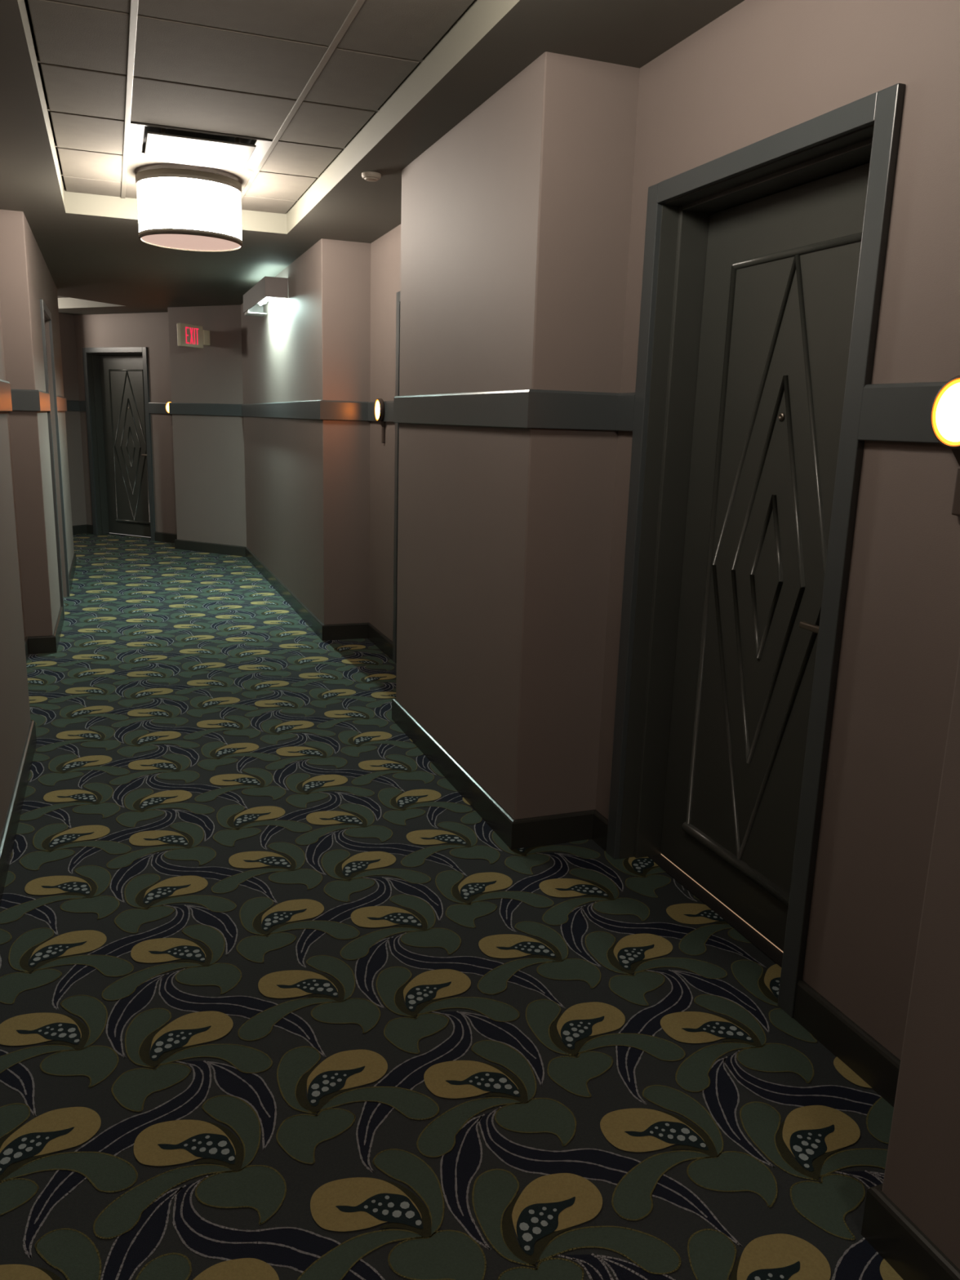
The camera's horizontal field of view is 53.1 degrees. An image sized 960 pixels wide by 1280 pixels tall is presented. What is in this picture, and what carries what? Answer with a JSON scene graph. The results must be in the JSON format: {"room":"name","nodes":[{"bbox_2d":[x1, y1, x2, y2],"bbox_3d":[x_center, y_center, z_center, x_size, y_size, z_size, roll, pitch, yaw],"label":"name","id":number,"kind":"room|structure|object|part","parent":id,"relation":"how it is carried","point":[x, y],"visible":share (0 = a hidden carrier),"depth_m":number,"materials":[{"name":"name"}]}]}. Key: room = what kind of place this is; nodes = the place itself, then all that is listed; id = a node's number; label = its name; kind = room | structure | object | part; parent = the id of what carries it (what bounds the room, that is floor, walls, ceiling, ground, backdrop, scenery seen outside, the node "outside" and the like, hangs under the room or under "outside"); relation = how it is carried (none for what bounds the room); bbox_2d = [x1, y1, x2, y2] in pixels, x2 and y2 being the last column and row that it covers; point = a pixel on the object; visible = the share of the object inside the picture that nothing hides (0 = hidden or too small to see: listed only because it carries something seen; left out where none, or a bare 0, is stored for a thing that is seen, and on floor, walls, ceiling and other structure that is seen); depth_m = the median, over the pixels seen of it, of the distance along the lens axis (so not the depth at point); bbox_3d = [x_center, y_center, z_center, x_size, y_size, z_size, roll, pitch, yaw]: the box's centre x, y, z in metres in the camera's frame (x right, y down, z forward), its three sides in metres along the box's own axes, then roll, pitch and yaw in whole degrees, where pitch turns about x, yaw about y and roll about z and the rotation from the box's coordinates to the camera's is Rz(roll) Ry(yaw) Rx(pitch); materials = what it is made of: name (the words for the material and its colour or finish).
{"room":"hotel corridor","nodes":[
{"label":"hotel corridor","id":0,"kind":"room"},
{"bbox_2d":[0,208,74,839],"bbox_3d":[-2.427,-0.942,4.237,2.267,2.620,15.736,-6,15,-29],"label":"wall","id":1,"kind":"structure","parent":0,"point":[30,599],"depth_m":5.33,"materials":[{"name":"beige paint"}]},
{"bbox_2d":[0,379,50,411],"bbox_3d":[-1.114,-0.451,1.644,0.163,0.116,9.972,-3,14,-20],"label":"chair rail","id":2,"kind":"object","parent":1,"relation":"attached to","point":[32,400],"visible":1,"depth_m":5.31,"materials":[{"name":"paint"}]},
{"bbox_2d":[0,605,63,905],"bbox_3d":[-1.156,0.906,1.951,0.160,0.103,9.972,-3,14,-20],"label":"baseboard","id":3,"kind":"structure","parent":1,"relation":"attached to","point":[33,644],"depth_m":3.54,"materials":[{"name":"paint"}]},
{"bbox_2d":[40,298,70,620],"bbox_3d":[-3.067,-1.243,6.709,0.218,2.076,0.970,-3,14,-20],"label":"door","id":4,"kind":"structure","parent":1,"relation":"in","point":[46,315],"depth_m":6.48,"materials":[{"name":"paint"}]},
{"bbox_2d":[57,395,66,411],"bbox_3d":[-4.886,-2.243,9.042,5.284,0.116,0.852,12,16,38],"label":"chair rail","id":5,"kind":"object","parent":1,"relation":"attached to","point":[61,402],"visible":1,"depth_m":7.76,"materials":[{"name":"paint"}]},
{"bbox_2d":[68,553,76,593],"bbox_3d":[-4.929,-0.886,9.349,5.282,0.103,0.849,12,16,38],"label":"baseboard","id":6,"kind":"structure","parent":1,"relation":"attached to","point":[73,567],"depth_m":8.13,"materials":[{"name":"paint"}]},
{"bbox_2d":[58,304,246,546],"bbox_3d":[-4.805,-2.543,10.980,5.885,2.620,0.540,8,14,26],"label":"wall","id":7,"kind":"structure","parent":0,"point":[198,460],"depth_m":9.87,"materials":[{"name":"beige paint"}]},
{"bbox_2d":[66,400,85,411],"bbox_3d":[-5.989,-2.817,11.427,3.318,0.116,0.358,8,14,26],"label":"chair rail","id":8,"kind":"object","parent":7,"relation":"attached to","point":[75,406],"visible":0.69,"depth_m":10.83,"materials":[{"name":"paint"}]},
{"bbox_2d":[72,524,93,534],"bbox_3d":[-6.029,-1.460,11.736,3.318,0.103,0.355,8,14,26],"label":"baseboard","id":9,"kind":"structure","parent":7,"relation":"attached to","point":[79,529],"depth_m":11.13,"materials":[{"name":"paint"}]},
{"bbox_2d":[82,346,155,541],"bbox_3d":[-3.976,-2.197,10.797,0.970,2.076,0.218,8,14,26],"label":"door","id":10,"kind":"structure","parent":7,"relation":"in","point":[116,379],"depth_m":10.87,"materials":[{"name":"paint"}]},
{"bbox_3d":[-3.958,-2.171,10.848,0.536,1.707,0.018,8,14,26],"label":"panel moulding","id":11,"kind":"part","parent":10,"relation":"part of","materials":[{"name":"black wood"}]},
{"bbox_3d":[-3.944,-2.178,10.845,0.509,1.658,0.008,8,14,26],"label":"diamond moulding","id":12,"kind":"part","parent":10,"relation":"part of","materials":[{"name":"black wood"}]},
{"bbox_3d":[-3.944,-2.178,10.845,0.140,0.450,0.008,8,14,26],"label":"diamond moulding","id":13,"kind":"part","parent":10,"relation":"part of","materials":[{"name":"black wood"}]},
{"bbox_3d":[-3.944,-2.178,10.845,0.318,1.066,0.008,8,14,26],"label":"diamond moulding","id":14,"kind":"part","parent":10,"relation":"part of","materials":[{"name":"black wood"}]},
{"bbox_2d":[165,400,172,425],"bbox_3d":[-3.289,-2.415,10.255,0.133,0.256,0.047,8,14,26],"label":"wall light","id":15,"kind":"object","parent":7,"relation":"attached to","point":[167,402],"visible":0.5,"depth_m":10.24,"materials":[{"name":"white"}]},
{"bbox_2d":[177,323,209,348],"bbox_3d":[-2.767,-2.932,9.281,0.068,0.210,0.385,8,14,26],"label":"exit sign","id":16,"kind":"object","parent":7,"relation":"attached to","point":[189,335],"visible":1,"depth_m":9.23,"materials":[{"name":"red"}]},
{"bbox_2d":[0,0,744,315],"bbox_3d":[-2.787,-2.286,4.585,5.800,0.215,17.900,-3,14,-20],"label":"ceiling","id":17,"kind":"structure","parent":0,"point":[341,91],"depth_m":3.42,"materials":[{"name":"paint"}]},
{"bbox_2d":[57,297,123,308],"bbox_3d":[-5.341,-3.531,9.849,3.470,0.165,1.170,8,14,26],"label":"ceiling recess","id":18,"kind":"object","parent":17,"relation":"on","point":[63,302],"depth_m":9.81,"materials":[{"name":"beige paint"}]},
{"bbox_2d":[135,168,242,252],"bbox_3d":[-1.432,-2.124,4.751,0.500,0.305,0.500,-3,14,-20],"label":"ceiling lamp","id":19,"kind":"object","parent":17,"relation":"hanging from","point":[179,209],"visible":1,"depth_m":4.56,"materials":[{"name":"white fabric"}]},
{"bbox_3d":[-1.429,-2.234,4.726,0.500,0.036,0.500,-3,14,-20],"label":"trim","id":20,"kind":"part","parent":19,"relation":"part of","materials":[{"name":"brown"}]},
{"bbox_3d":[-1.436,-1.987,4.782,0.496,0.024,0.496,-3,14,-20],"label":"trim","id":21,"kind":"part","parent":19,"relation":"part of","materials":[{"name":"brown"}]},
{"bbox_2d":[128,121,272,171],"bbox_3d":[-1.234,-2.163,4.199,0.566,0.072,0.549,-3,14,-20],"label":"ceiling vent","id":22,"kind":"object","parent":17,"relation":"in","point":[147,141],"visible":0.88,"depth_m":4.16,"materials":[{"name":"grey metal"}]},
{"bbox_3d":[-1.231,-2.131,4.202,0.436,0.008,0.454,-3,14,-20],"label":"drop plate","id":23,"kind":"part","parent":22,"relation":"part of","materials":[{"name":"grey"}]},
{"bbox_2d":[17,0,519,234],"bbox_3d":[-0.200,-1.487,1.519,1.176,0.165,8.355,-3,14,-20],"label":"ceiling recess","id":24,"kind":"object","parent":17,"relation":"on","point":[329,82],"depth_m":3.30,"materials":[{"name":"beige paint"}]},
{"bbox_2d":[361,171,381,182],"bbox_3d":[-0.467,-1.990,4.133,0.084,0.026,0.084,-3,14,-20],"label":"smoke detector","id":25,"kind":"object","parent":17,"relation":"attached to","point":[372,176],"visible":1,"depth_m":4.11,"materials":[{"name":"beige plastic"}]},
{"bbox_2d":[0,533,902,1279],"bbox_3d":[-2.425,0.137,5.401,5.830,0.003,18.211,-4,14,-25],"label":"floor","id":26,"kind":"structure","parent":0,"point":[277,1001],"depth_m":2.30,"materials":[{"name":"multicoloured carpet"}]},
{"bbox_2d":[240,0,959,1269],"bbox_3d":[0.157,-0.732,3.657,0.510,2.620,12.872,-3,14,-20],"label":"wall","id":27,"kind":"structure","parent":0,"point":[514,258],"depth_m":2.90,"materials":[{"name":"beige paint"}]},
{"bbox_2d":[243,275,288,316],"bbox_3d":[-1.638,-2.593,7.291,0.160,0.155,1.220,-3,14,-20],"label":"box","id":28,"kind":"object","parent":27,"relation":"attached to","point":[268,287],"visible":1,"depth_m":6.92,"materials":[{"name":"white metal"}]},
{"bbox_3d":[-1.845,-2.724,7.843,0.152,0.155,0.012,-3,14,-20],"label":"panel","id":29,"kind":"part","parent":28,"relation":"part of","materials":[{"name":"white"}]},
{"bbox_3d":[-1.709,-2.599,7.262,0.008,0.135,1.220,-3,14,-20],"label":"panel","id":30,"kind":"part","parent":28,"relation":"part of","materials":[{"name":"brown paint"}]},
{"bbox_2d":[244,310,266,316],"bbox_3d":[-1.810,-2.642,7.744,0.142,0.040,0.228,-3,14,-20],"label":"light","id":31,"kind":"object","parent":28,"relation":"on","point":[247,313],"depth_m":7.77,"materials":[{"name":"white"}]},
{"bbox_3d":[-1.422,-2.471,6.738,0.152,0.135,0.008,-3,14,-20],"label":"panel","id":32,"kind":"part","parent":28,"relation":"part of","materials":[{"name":"brown paint"}]},
{"bbox_2d":[148,400,394,422],"bbox_3d":[-1.853,-1.914,7.993,0.608,0.116,6.034,-5,15,-29],"label":"chair rail","id":33,"kind":"object","parent":27,"relation":"attached to","point":[317,409],"visible":0.84,"depth_m":6.76,"materials":[{"name":"paint"}]},
{"bbox_2d":[154,531,392,660],"bbox_3d":[-1.893,-0.556,8.301,0.606,0.103,6.034,-5,15,-29],"label":"baseboard","id":34,"kind":"structure","parent":27,"relation":"attached to","point":[354,630],"depth_m":7.08,"materials":[{"name":"paint"}]},
{"bbox_2d":[374,398,385,443],"bbox_3d":[-0.583,-1.290,5.658,0.047,0.256,0.133,-3,14,-20],"label":"wall light","id":35,"kind":"object","parent":27,"relation":"attached to","point":[379,405],"visible":1,"depth_m":5.63,"materials":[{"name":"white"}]},
{"bbox_3d":[-0.577,-1.272,5.665,0.034,0.036,0.040,-3,14,-20],"label":"tapered stem","id":36,"kind":"part","parent":35,"relation":"part of","materials":[{"name":"brown metal"}]},
{"bbox_2d":[392,291,399,663],"bbox_3d":[-0.216,-0.786,5.074,0.218,2.076,0.970,-3,14,-20],"label":"door","id":37,"kind":"structure","parent":27,"relation":"in","point":[397,296],"depth_m":5.45,"materials":[{"name":"paint"}]},
{"bbox_2d":[391,698,608,851],"bbox_3d":[-0.008,0.483,3.969,0.325,0.103,1.741,-3,14,-20],"label":"baseboard","id":38,"kind":"object","parent":27,"relation":"attached to","point":[557,828],"visible":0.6,"depth_m":3.32,"materials":[{"name":"paint"}]},
{"bbox_2d":[393,389,635,431],"bbox_3d":[0.031,-0.874,3.661,0.328,0.116,1.741,-3,14,-20],"label":"chair rail","id":39,"kind":"object","parent":27,"relation":"attached to","point":[518,408],"visible":0.97,"depth_m":3.00,"materials":[{"name":"paint"}]},
{"bbox_2d":[606,83,905,1017],"bbox_3d":[0.726,-0.197,2.601,0.218,2.076,0.970,-3,14,-20],"label":"door","id":40,"kind":"structure","parent":27,"relation":"in","point":[764,260],"depth_m":2.67,"materials":[{"name":"paint"}]},
{"bbox_3d":[0.777,-0.169,2.617,0.008,0.450,0.140,-3,14,-20],"label":"diamond moulding","id":41,"kind":"part","parent":40,"relation":"part of","materials":[{"name":"black wood"}]},
{"bbox_3d":[0.777,-0.169,2.617,0.008,1.066,0.318,-3,14,-20],"label":"diamond moulding","id":42,"kind":"part","parent":40,"relation":"part of","materials":[{"name":"black wood"}]},
{"bbox_3d":[0.777,-0.169,2.617,0.008,1.658,0.509,-3,14,-20],"label":"diamond moulding","id":43,"kind":"part","parent":40,"relation":"part of","materials":[{"name":"black wood"}]},
{"bbox_3d":[0.768,-0.164,2.629,0.018,1.707,0.536,-3,14,-20],"label":"panel moulding","id":44,"kind":"part","parent":40,"relation":"part of","materials":[{"name":"black wood"}]},
{"bbox_3d":[0.844,-0.029,2.364,0.058,0.020,0.110,-3,14,-20],"label":"lever handle","id":45,"kind":"part","parent":40,"relation":"part of","materials":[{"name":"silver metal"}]},
{"bbox_2d":[792,979,959,1279],"bbox_3d":[1.450,1.391,0.162,0.318,0.103,4.675,-3,14,-20],"label":"baseboard","id":46,"kind":"structure","parent":27,"relation":"attached to","point":[912,1255],"depth_m":2.05,"materials":[{"name":"paint"}]},
{"bbox_2d":[857,381,946,443],"bbox_3d":[1.490,0.033,-0.147,0.321,0.116,4.675,-3,14,-20],"label":"chair rail","id":47,"kind":"object","parent":27,"relation":"attached to","point":[896,411],"visible":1,"depth_m":1.94,"materials":[{"name":"paint"}]},
{"bbox_2d":[930,375,959,515],"bbox_3d":[0.897,-0.359,1.787,0.047,0.256,0.133,-3,14,-20],"label":"wall light","id":48,"kind":"object","parent":27,"relation":"attached to","point":[945,408],"visible":1,"depth_m":1.79,"materials":[{"name":"white glass"}]},
{"bbox_3d":[0.903,-0.342,1.793,0.034,0.036,0.040,-3,14,-20],"label":"tapered stem","id":49,"kind":"part","parent":48,"relation":"part of","materials":[{"name":"brown metal"}]}
]}

